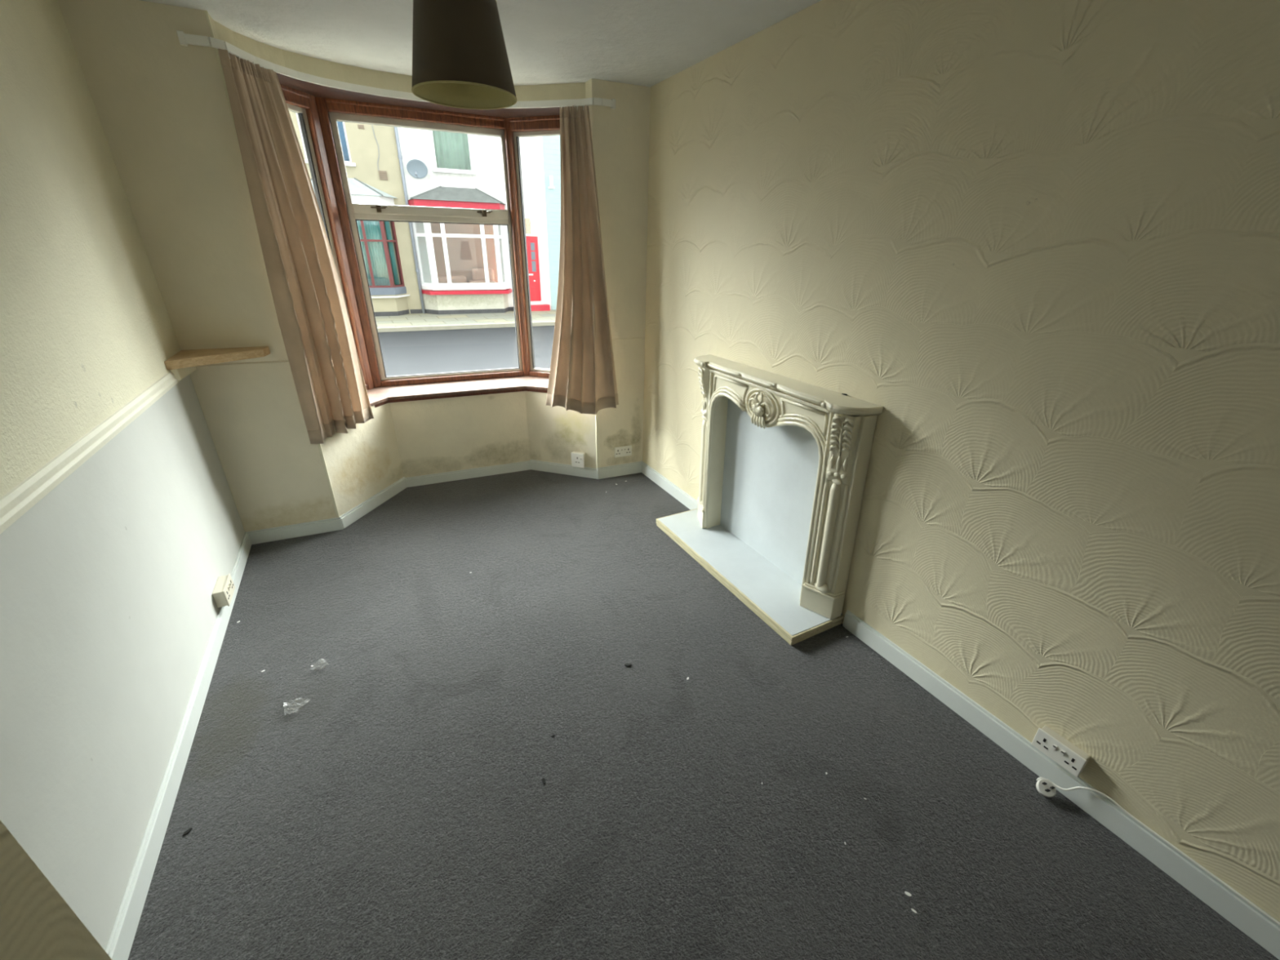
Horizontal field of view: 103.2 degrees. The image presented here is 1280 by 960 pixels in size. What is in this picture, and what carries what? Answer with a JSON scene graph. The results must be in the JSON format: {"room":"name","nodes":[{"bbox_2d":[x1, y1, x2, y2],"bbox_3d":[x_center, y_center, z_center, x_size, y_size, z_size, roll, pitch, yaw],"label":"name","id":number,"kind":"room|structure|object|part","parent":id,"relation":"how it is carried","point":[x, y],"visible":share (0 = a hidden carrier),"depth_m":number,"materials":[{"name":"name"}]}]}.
{"room":"living room","nodes":[
{"label":"living room","id":0,"kind":"room"},
{"bbox_2d":[0,820,111,959],"bbox_3d":[-0.790,0.314,0.238,0.600,2.604,0.110,-12,27,-26],"label":"wall","id":1,"kind":"structure","parent":0,"point":[37,922],"depth_m":0.45,"materials":[{"name":"beige paint"}]},
{"bbox_2d":[0,0,244,951],"bbox_3d":[-1.743,-0.244,1.424,0.120,2.604,3.100,-12,27,-26],"label":"wall","id":2,"kind":"structure","parent":0,"point":[108,610],"depth_m":1.57,"materials":[{"name":"white paint"}]},
{"bbox_2d":[0,371,181,533],"bbox_3d":[-1.638,-0.046,1.447,0.014,0.057,2.890,-12,27,-26],"label":"trim","id":3,"kind":"structure","parent":2,"relation":"attached to","point":[15,503],"depth_m":1.48,"materials":[{"name":"paint"}]},
{"bbox_2d":[105,532,251,959],"bbox_3d":[-1.656,0.884,1.869,0.016,0.085,2.887,-12,27,-26],"label":"baseboard","id":4,"kind":"structure","parent":2,"relation":"attached to","point":[120,942],"depth_m":1.61,"materials":[{"name":"white wood"}]},
{"bbox_2d":[164,346,270,380],"bbox_3d":[-2.084,-0.587,2.541,0.371,0.100,0.310,-12,27,-26],"label":"corner shelf","id":5,"kind":"object","parent":2,"relation":"attached to","point":[183,363],"visible":0.95,"depth_m":2.49,"materials":[{"name":"brown wood"}]},
{"bbox_2d":[212,573,235,607],"bbox_3d":[-1.970,0.524,2.406,0.053,0.085,0.160,-12,27,-26],"label":"double socket","id":6,"kind":"object","parent":2,"relation":"attached to","point":[224,589],"visible":1,"depth_m":2.37,"materials":[{"name":"white plastic"}]},
{"bbox_3d":[-1.956,0.521,2.413,0.007,0.085,0.160,-12,27,-26],"label":"plate","id":7,"kind":"part","parent":6,"relation":"part of","materials":[{"name":"white plastic"}]},
{"bbox_2d":[57,0,336,532],"bbox_3d":[-2.249,-0.857,2.748,0.610,2.604,0.450,-12,27,-26],"label":"wall","id":8,"kind":"structure","parent":0,"point":[162,105],"depth_m":2.42,"materials":[{"name":"beige paint"}]},
{"bbox_2d":[204,10,237,136],"bbox_3d":[-1.867,-1.332,2.473,0.011,1.479,0.013,-12,27,-26],"label":"trim","id":9,"kind":"structure","parent":8,"relation":"attached to","point":[211,30],"depth_m":2.24,"materials":[{"name":"beige paint"}]},
{"bbox_2d":[195,360,289,369],"bbox_3d":[-2.099,-0.611,2.689,0.486,0.021,0.006,-9,27,-22],"label":"trim","id":10,"kind":"structure","parent":8,"relation":"attached to","point":[284,362],"depth_m":2.69,"materials":[{"name":"beige wood"}]},
{"bbox_2d":[245,516,343,544],"bbox_3d":[-2.110,0.311,3.108,0.498,0.085,0.014,-9,27,-22],"label":"baseboard","id":11,"kind":"structure","parent":8,"relation":"attached to","point":[263,535],"depth_m":3.10,"materials":[{"name":"white wood"}]},
{"bbox_2d":[280,84,373,390],"bbox_3d":[-2.037,-1.353,3.061,0.107,1.777,0.624,7,25,12],"label":"window","id":12,"kind":"structure","parent":8,"relation":"in","point":[303,104],"depth_m":3.15,"materials":[{"name":"brown wood"}]},
{"bbox_3d":[-2.047,-1.326,3.075,0.040,1.632,0.521,6,25,12],"label":"aluminium frame","id":13,"kind":"part","parent":12,"relation":"part of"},
{"bbox_2d":[317,444,339,519],"bbox_3d":[-1.889,-0.168,3.004,0.015,1.050,0.017,-12,27,-26],"label":"trim","id":14,"kind":"structure","parent":8,"relation":"attached to","point":[318,445],"depth_m":3.07,"materials":[{"name":"beige paint"}]},
{"bbox_2d":[208,13,591,101],"bbox_3d":[-1.270,-2.325,2.989,2.400,0.119,1.010,-12,27,-26],"label":"wall bay header","id":15,"kind":"structure","parent":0,"point":[295,61],"depth_m":2.81,"materials":[{"name":"paint"}]},
{"bbox_2d":[176,30,615,109],"bbox_3d":[-1.168,-2.151,2.780,2.039,0.053,0.535,-12,27,-26],"label":"track","id":16,"kind":"object","parent":15,"relation":"attached to","point":[184,39],"visible":0.88,"depth_m":2.73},
{"bbox_2d":[217,48,373,444],"bbox_3d":[-1.796,-1.120,2.745,0.111,1.830,0.450,7,25,13],"label":"curtain","id":17,"kind":"object","parent":16,"relation":"hanging from","point":[308,300],"visible":1,"depth_m":2.67,"materials":[{"name":"brown fabric"}]},
{"bbox_2d":[546,104,618,414],"bbox_3d":[-0.403,-1.343,3.326,0.527,1.858,0.209,-3,25,-9],"label":"curtain","id":18,"kind":"object","parent":16,"relation":"hanging from","point":[582,380],"visible":1,"depth_m":3.38,"materials":[{"name":"brown fabric"}]},
{"bbox_2d":[228,53,577,118],"bbox_3d":[-1.274,-2.267,3.021,2.400,0.013,0.998,-12,27,-26],"label":"trim","id":19,"kind":"structure","parent":15,"relation":"attached to","point":[316,90],"depth_m":3.06,"materials":[{"name":"brown wood"}]},
{"bbox_2d":[320,391,595,516],"bbox_3d":[-1.307,-0.297,3.912,2.400,0.792,1.013,-12,27,-26],"label":"wall","id":20,"kind":"structure","parent":0,"point":[410,438],"depth_m":3.77,"materials":[{"name":"beige paint"}]},
{"bbox_2d":[340,476,406,528],"bbox_3d":[-1.816,0.142,3.491,0.016,0.085,0.643,6,25,11],"label":"baseboard","id":21,"kind":"structure","parent":20,"relation":"attached to","point":[364,508],"depth_m":3.45,"materials":[{"name":"white wood"}]},
{"bbox_2d":[315,97,526,387],"bbox_3d":[-1.444,-1.580,3.585,1.189,1.779,0.136,-9,26,-22],"label":"window","id":22,"kind":"structure","parent":20,"relation":"in","point":[330,111],"depth_m":3.40,"materials":[{"name":"brown wood"}]},
{"bbox_2d":[366,375,548,406],"bbox_3d":[-1.309,-0.638,3.680,2.038,0.021,0.846,-12,27,-26],"label":"window sill","id":23,"kind":"structure","parent":20,"relation":"on","point":[377,395],"depth_m":3.75,"materials":[{"name":"white paint"}]},
{"bbox_2d":[374,388,547,408],"bbox_3d":[-1.225,-0.548,3.536,1.783,0.020,0.462,-12,27,-26],"label":"trim","id":24,"kind":"structure","parent":20,"relation":"attached to","point":[521,389],"depth_m":3.67,"materials":[{"name":"brown wood"}]},
{"bbox_2d":[404,460,530,487],"bbox_3d":[-1.317,-0.050,3.945,0.939,0.075,0.014,-9,26,-22],"label":"baseboard","id":25,"kind":"structure","parent":20,"relation":"attached to","point":[421,480],"depth_m":3.93,"materials":[{"name":"white paint"}]},
{"bbox_2d":[571,451,585,467],"bbox_3d":[-0.479,-0.159,3.947,0.105,0.118,0.049,8,25,15],"label":"socket","id":26,"kind":"object","parent":20,"relation":"attached to","point":[578,459],"visible":1,"depth_m":3.93,"materials":[{"name":"white plastic"}]},
{"bbox_2d":[140,0,821,87],"bbox_3d":[-0.774,-1.377,0.653,4.300,0.150,6.400,-12,27,-26],"label":"ceiling","id":27,"kind":"structure","parent":0,"point":[640,42],"depth_m":2.30,"materials":[{"name":"paint"}]},
{"bbox_2d":[411,0,517,109],"bbox_3d":[-0.508,-1.353,1.391,0.295,0.496,0.295,-12,27,-26],"label":"pendant lamp","id":28,"kind":"object","parent":27,"relation":"hanging from","point":[460,60],"visible":1,"depth_m":1.36,"materials":[{"name":"brown fabric"}]},
{"bbox_3d":[-0.513,-1.129,1.492,0.295,0.006,0.295,-12,27,-26],"label":"shade trim","id":29,"kind":"part","parent":28,"relation":"part of","materials":[{"name":"beige fabric"}]},
{"bbox_2d":[587,78,650,466],"bbox_3d":[-0.179,-1.272,3.745,0.500,2.604,0.493,-12,27,-26],"label":"wall","id":30,"kind":"structure","parent":0,"point":[620,135],"depth_m":3.36,"materials":[{"name":"beige paint"}]},
{"bbox_2d":[506,115,559,377],"bbox_3d":[-0.620,-1.627,3.722,0.579,1.777,0.107,8,25,15],"label":"window","id":31,"kind":"structure","parent":30,"relation":"in","point":[538,126],"depth_m":3.63,"materials":[{"name":"brown wood"}]},
{"bbox_2d":[529,459,597,479],"bbox_3d":[-0.611,-0.086,4.042,0.585,0.085,0.014,8,25,15],"label":"baseboard","id":32,"kind":"structure","parent":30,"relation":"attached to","point":[591,473],"depth_m":4.04,"materials":[{"name":"beige wood"}]},
{"bbox_2d":[595,410,600,468],"bbox_3d":[-0.320,-0.354,3.840,0.028,0.750,0.021,-12,27,-26],"label":"trim","id":33,"kind":"structure","parent":30,"relation":"attached to","point":[597,415],"depth_m":3.85,"materials":[{"name":"beige paint"}]},
{"bbox_2d":[596,461,642,479],"bbox_3d":[-0.155,-0.078,4.031,0.387,0.095,0.014,-9,27,-22],"label":"baseboard","id":34,"kind":"structure","parent":30,"relation":"attached to","point":[622,469],"depth_m":4.02,"materials":[{"name":"white paint"}]},
{"bbox_2d":[614,444,631,457],"bbox_3d":[-0.132,-0.224,3.973,0.146,0.084,0.016,-9,26,-22],"label":"double socket","id":35,"kind":"object","parent":30,"relation":"attached to","point":[620,451],"visible":1,"depth_m":3.97,"materials":[{"name":"white plastic"}]},
{"bbox_2d":[611,337,644,340],"bbox_3d":[-0.134,-1.005,3.618,0.373,0.008,0.003,-9,26,-22],"label":"trim","id":36,"kind":"structure","parent":30,"relation":"attached to","point":[640,337],"depth_m":3.64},
{"bbox_2d":[128,469,1279,959],"bbox_3d":[-0.681,1.149,1.574,4.150,0.120,5.700,-12,27,-26],"label":"floor","id":37,"kind":"structure","parent":0,"point":[386,797],"depth_m":1.71,"materials":[{"name":"grey carpet"}]},
{"bbox_2d":[182,827,192,835],"bbox_3d":[-1.386,1.077,1.553,0.010,0.004,0.025,14,27,26],"label":"grit","id":38,"kind":"object","parent":37,"relation":"on","point":[188,830],"visible":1,"depth_m":1.55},
{"bbox_2d":[656,508,844,644],"bbox_3d":[0.547,0.477,2.892,0.337,0.051,1.252,-12,27,-26],"label":"hearth","id":39,"kind":"object","parent":37,"relation":"on","point":[766,589],"visible":0.82,"depth_m":2.74,"materials":[{"name":"white stone"}]},
{"bbox_2d":[693,354,883,618],"bbox_3d":[0.625,-0.035,2.704,0.176,1.039,1.248,-12,27,-26],"label":"fireplace surround","id":40,"kind":"object","parent":39,"relation":"on","point":[784,461],"visible":1,"depth_m":2.56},
{"bbox_3d":[0.483,-0.493,2.731,0.018,0.105,0.292,-12,27,-26],"label":"panel moulding","id":41,"kind":"part","parent":40,"relation":"part of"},
{"bbox_3d":[0.609,0.026,2.682,0.022,0.909,0.954,-12,27,-26],"label":"arch moulding","id":42,"kind":"part","parent":40,"relation":"part of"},
{"bbox_3d":[0.711,0.002,2.736,0.007,0.948,0.900,-12,27,-26],"label":"panel","id":43,"kind":"part","parent":40,"relation":"part of","materials":[{"name":"white paint"}]},
{"bbox_2d":[693,354,883,416],"bbox_3d":[0.626,-0.488,2.510,0.174,0.042,1.220,-12,27,-26],"label":"mantel shelf","id":44,"kind":"object","parent":40,"relation":"attached to","point":[836,404],"depth_m":2.35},
{"bbox_3d":[0.736,-0.292,2.301,0.018,0.105,0.297,-12,27,-26],"label":"panel moulding","id":45,"kind":"part","parent":40,"relation":"part of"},
{"bbox_2d":[904,891,911,896],"bbox_3d":[0.759,1.172,1.437,0.018,0.001,0.010,14,28,27],"label":"paint streak","id":46,"kind":"object","parent":37,"relation":"on","point":[908,894],"visible":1,"depth_m":1.44},
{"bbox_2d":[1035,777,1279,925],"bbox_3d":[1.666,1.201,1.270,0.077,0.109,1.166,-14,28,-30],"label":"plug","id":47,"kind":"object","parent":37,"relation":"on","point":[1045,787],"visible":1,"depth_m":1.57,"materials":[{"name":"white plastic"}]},
{"bbox_2d":[642,0,1279,922],"bbox_3d":[1.207,-0.334,1.742,0.120,2.604,5.300,-12,27,-26],"label":"wall","id":48,"kind":"structure","parent":0,"point":[1042,237],"depth_m":1.56,"materials":[{"name":"beige paint"}]},
{"bbox_2d":[641,461,697,510],"bbox_3d":[0.206,0.043,3.780,0.016,0.095,0.814,-12,27,-26],"label":"baseboard","id":49,"kind":"structure","parent":48,"relation":"attached to","point":[677,493],"depth_m":3.74,"materials":[{"name":"white paint"}]},
{"bbox_2d":[1031,725,1090,777],"bbox_3d":[1.394,0.897,1.683,0.047,0.078,0.138,-12,27,-26],"label":"double socket","id":50,"kind":"object","parent":48,"relation":"attached to","point":[1063,752],"visible":1,"depth_m":1.67,"materials":[{"name":"white plastic"}]},
{"bbox_2d":[1059,749,1065,756],"bbox_3d":[1.382,0.894,1.660,0.007,0.021,0.011,-12,27,-26],"label":"rocker switch","id":51,"kind":"object","parent":50,"relation":"attached to","point":[1062,752],"depth_m":1.66,"materials":[{"name":"white plastic"}]},
{"bbox_2d":[842,609,1279,959],"bbox_3d":[1.683,1.214,1.270,0.016,0.095,2.945,-12,27,-26],"label":"baseboard","id":52,"kind":"structure","parent":48,"relation":"attached to","point":[1255,924],"depth_m":1.64,"materials":[{"name":"white wood"}]},
{"label":"outside","id":53,"kind":"structure","parent":0,"visible":0},
{"bbox_2d":[377,320,555,332],"bbox_3d":[-5.903,-4.164,14.243,32.000,0.305,0.140,-9,26,-22],"label":"kerb","id":54,"kind":"object","parent":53,"point":[534,323],"visible":0.11,"depth_m":14.40,"materials":[{"name":"stone"}]},
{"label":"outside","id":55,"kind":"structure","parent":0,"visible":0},
{"bbox_2d":[375,309,555,327],"bbox_3d":[-7.158,-5.379,16.864,32.000,0.300,6.160,-9,26,-22],"label":"pavement","id":56,"kind":"structure","parent":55,"point":[410,319],"depth_m":15.70,"materials":[{"name":"beige concrete"}]},
{"bbox_2d":[288,111,422,316],"bbox_3d":[-11.578,-9.893,14.865,8.180,9.420,4.877,-9,26,-22],"label":"house","id":57,"kind":"structure","parent":56,"relation":"on","point":[370,152],"depth_m":15.18,"materials":[{"name":"cream painted render"},{"name":"painted wood"},{"name":"glass"}]},
{"bbox_3d":[-8.850,-9.028,14.455,1.340,0.080,0.200,-9,26,-22],"label":"window sill","id":58,"kind":"part","parent":57,"relation":"part of","materials":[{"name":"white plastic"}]},
{"bbox_2d":[337,121,350,161],"bbox_3d":[-8.941,-9.797,14.366,1.162,1.390,0.064,-9,26,-22],"label":"window","id":59,"kind":"structure","parent":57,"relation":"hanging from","point":[341,131],"depth_m":14.59,"materials":[{"name":"blue glass"}]},
{"bbox_2d":[356,220,390,285],"bbox_3d":[-8.653,-6.871,15.119,1.873,2.070,0.044,-9,26,-22],"label":"curtain","id":60,"kind":"object","parent":57,"relation":"hanging from","point":[372,228],"depth_m":15.41,"materials":[{"name":"teal fabric"}]},
{"bbox_2d":[378,170,387,180],"bbox_3d":[-7.608,-9.025,15.030,0.220,0.240,0.035,-9,26,-22],"label":"air vent","id":61,"kind":"object","parent":57,"relation":"attached to","point":[383,175],"depth_m":15.03,"materials":[{"name":"brown plastic"}]},
{"bbox_3d":[-8.764,-5.832,15.657,2.860,0.210,0.540,-9,26,-22],"label":"bay sill","id":62,"kind":"part","parent":57,"relation":"part of","materials":[{"name":"grey paint"}]},
{"bbox_2d":[384,221,399,284],"bbox_3d":[-7.757,-7.103,15.665,0.044,2.070,0.453,5,25,9],"label":"curtain","id":63,"kind":"object","parent":57,"relation":"hanging from","point":[388,224],"depth_m":15.79,"materials":[{"name":"teal fabric"}]},
{"bbox_2d":[393,126,425,313],"bbox_3d":[-7.107,-8.535,15.446,0.116,6.620,0.116,-12,27,-26],"label":"drainpipe","id":64,"kind":"object","parent":57,"relation":"attached to","point":[400,157],"visible":0.54,"depth_m":15.70,"materials":[{"name":"grey plastic"}]},
{"bbox_2d":[397,127,551,314],"bbox_3d":[-5.824,-10.830,17.160,4.350,9.420,4.918,-9,26,-22],"label":"house","id":65,"kind":"structure","parent":56,"relation":"on","point":[465,171],"depth_m":16.36,"materials":[{"name":"white paint"}]},
{"bbox_2d":[406,159,427,178],"bbox_3d":[-6.627,-9.227,15.062,0.500,0.502,0.401,16,28,29],"label":"satellite dish","id":66,"kind":"object","parent":65,"relation":"attached to","point":[416,168],"visible":1,"depth_m":15.08,"materials":[{"name":"grey metal"}]},
{"bbox_2d":[432,130,471,169],"bbox_3d":[-5.823,-10.310,15.621,1.102,1.390,0.064,-9,26,-22],"label":"window","id":67,"kind":"structure","parent":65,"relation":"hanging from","point":[451,148],"depth_m":15.68,"materials":[{"name":"green glass"}]},
{"bbox_3d":[-5.731,-9.541,15.709,1.280,0.080,0.200,-9,26,-22],"label":"window sill","id":68,"kind":"part","parent":65,"relation":"part of","materials":[{"name":"white plastic"}]},
{"bbox_2d":[460,241,471,259],"bbox_3d":[-6.007,-7.889,17.450,0.380,0.580,0.038,-9,26,-22],"label":"wall picture","id":69,"kind":"object","parent":65,"relation":"attached to","point":[465,254],"visible":1,"depth_m":17.44},
{"bbox_3d":[-5.701,-6.395,16.825,2.890,0.110,0.600,-9,26,-22],"label":"bay sill","id":70,"kind":"part","parent":65,"relation":"part of","materials":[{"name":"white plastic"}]},
{"bbox_2d":[437,267,495,283],"bbox_3d":[-5.983,-6.626,17.635,1.900,1.370,0.650,-9,26,-22],"label":"sofa","id":71,"kind":"object","parent":65,"relation":"in","point":[477,273],"visible":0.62,"depth_m":17.54,"materials":[{"name":"beige fabric"}]},
{"bbox_3d":[-6.481,-6.499,17.636,0.950,1.120,0.350,-9,26,-22],"label":"backrest","id":72,"kind":"part","parent":71,"relation":"part of","materials":[{"name":"beige fabric"}]},
{"bbox_3d":[-5.518,-6.510,17.881,0.900,0.970,0.600,-9,26,-22],"label":"seat","id":73,"kind":"part","parent":71,"relation":"part of","materials":[{"name":"beige fabric"}]},
{"bbox_3d":[-5.517,-7.199,17.802,0.750,0.450,0.300,-9,26,-22],"label":"backrest","id":74,"kind":"part","parent":71,"relation":"part of","materials":[{"name":"beige fabric"}]},
{"bbox_3d":[-3.938,-7.340,17.681,0.860,2.100,0.050,-9,26,-22],"label":"door","id":75,"kind":"part","parent":65,"relation":"part of","materials":[{"name":"red paint"}]},
{"bbox_3d":[-3.700,-7.720,17.584,0.140,0.920,0.012,-9,26,-22],"label":"door pane","id":76,"kind":"part","parent":65,"relation":"part of","materials":[{"name":"white glass"}]},
{"bbox_3d":[-3.933,-7.565,17.549,1.040,2.820,0.180,-9,26,-22],"label":"door frame","id":77,"kind":"part","parent":65,"relation":"part of","materials":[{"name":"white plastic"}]},
{"bbox_2d":[542,135,560,309],"bbox_3d":[-1.322,-11.677,19.202,5.670,9.420,4.450,-9,26,-22],"label":"house","id":78,"kind":"structure","parent":56,"relation":"on","point":[551,144],"depth_m":17.12,"materials":[{"name":"white paint"}]},
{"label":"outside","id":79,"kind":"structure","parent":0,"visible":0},
{"bbox_2d":[377,325,554,376],"bbox_3d":[-3.825,-2.098,9.922,32.000,0.200,10.300,-9,26,-22],"label":"road","id":80,"kind":"structure","parent":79,"point":[434,351],"depth_m":11.58,"materials":[{"name":"grey asphalt"}]}
]}

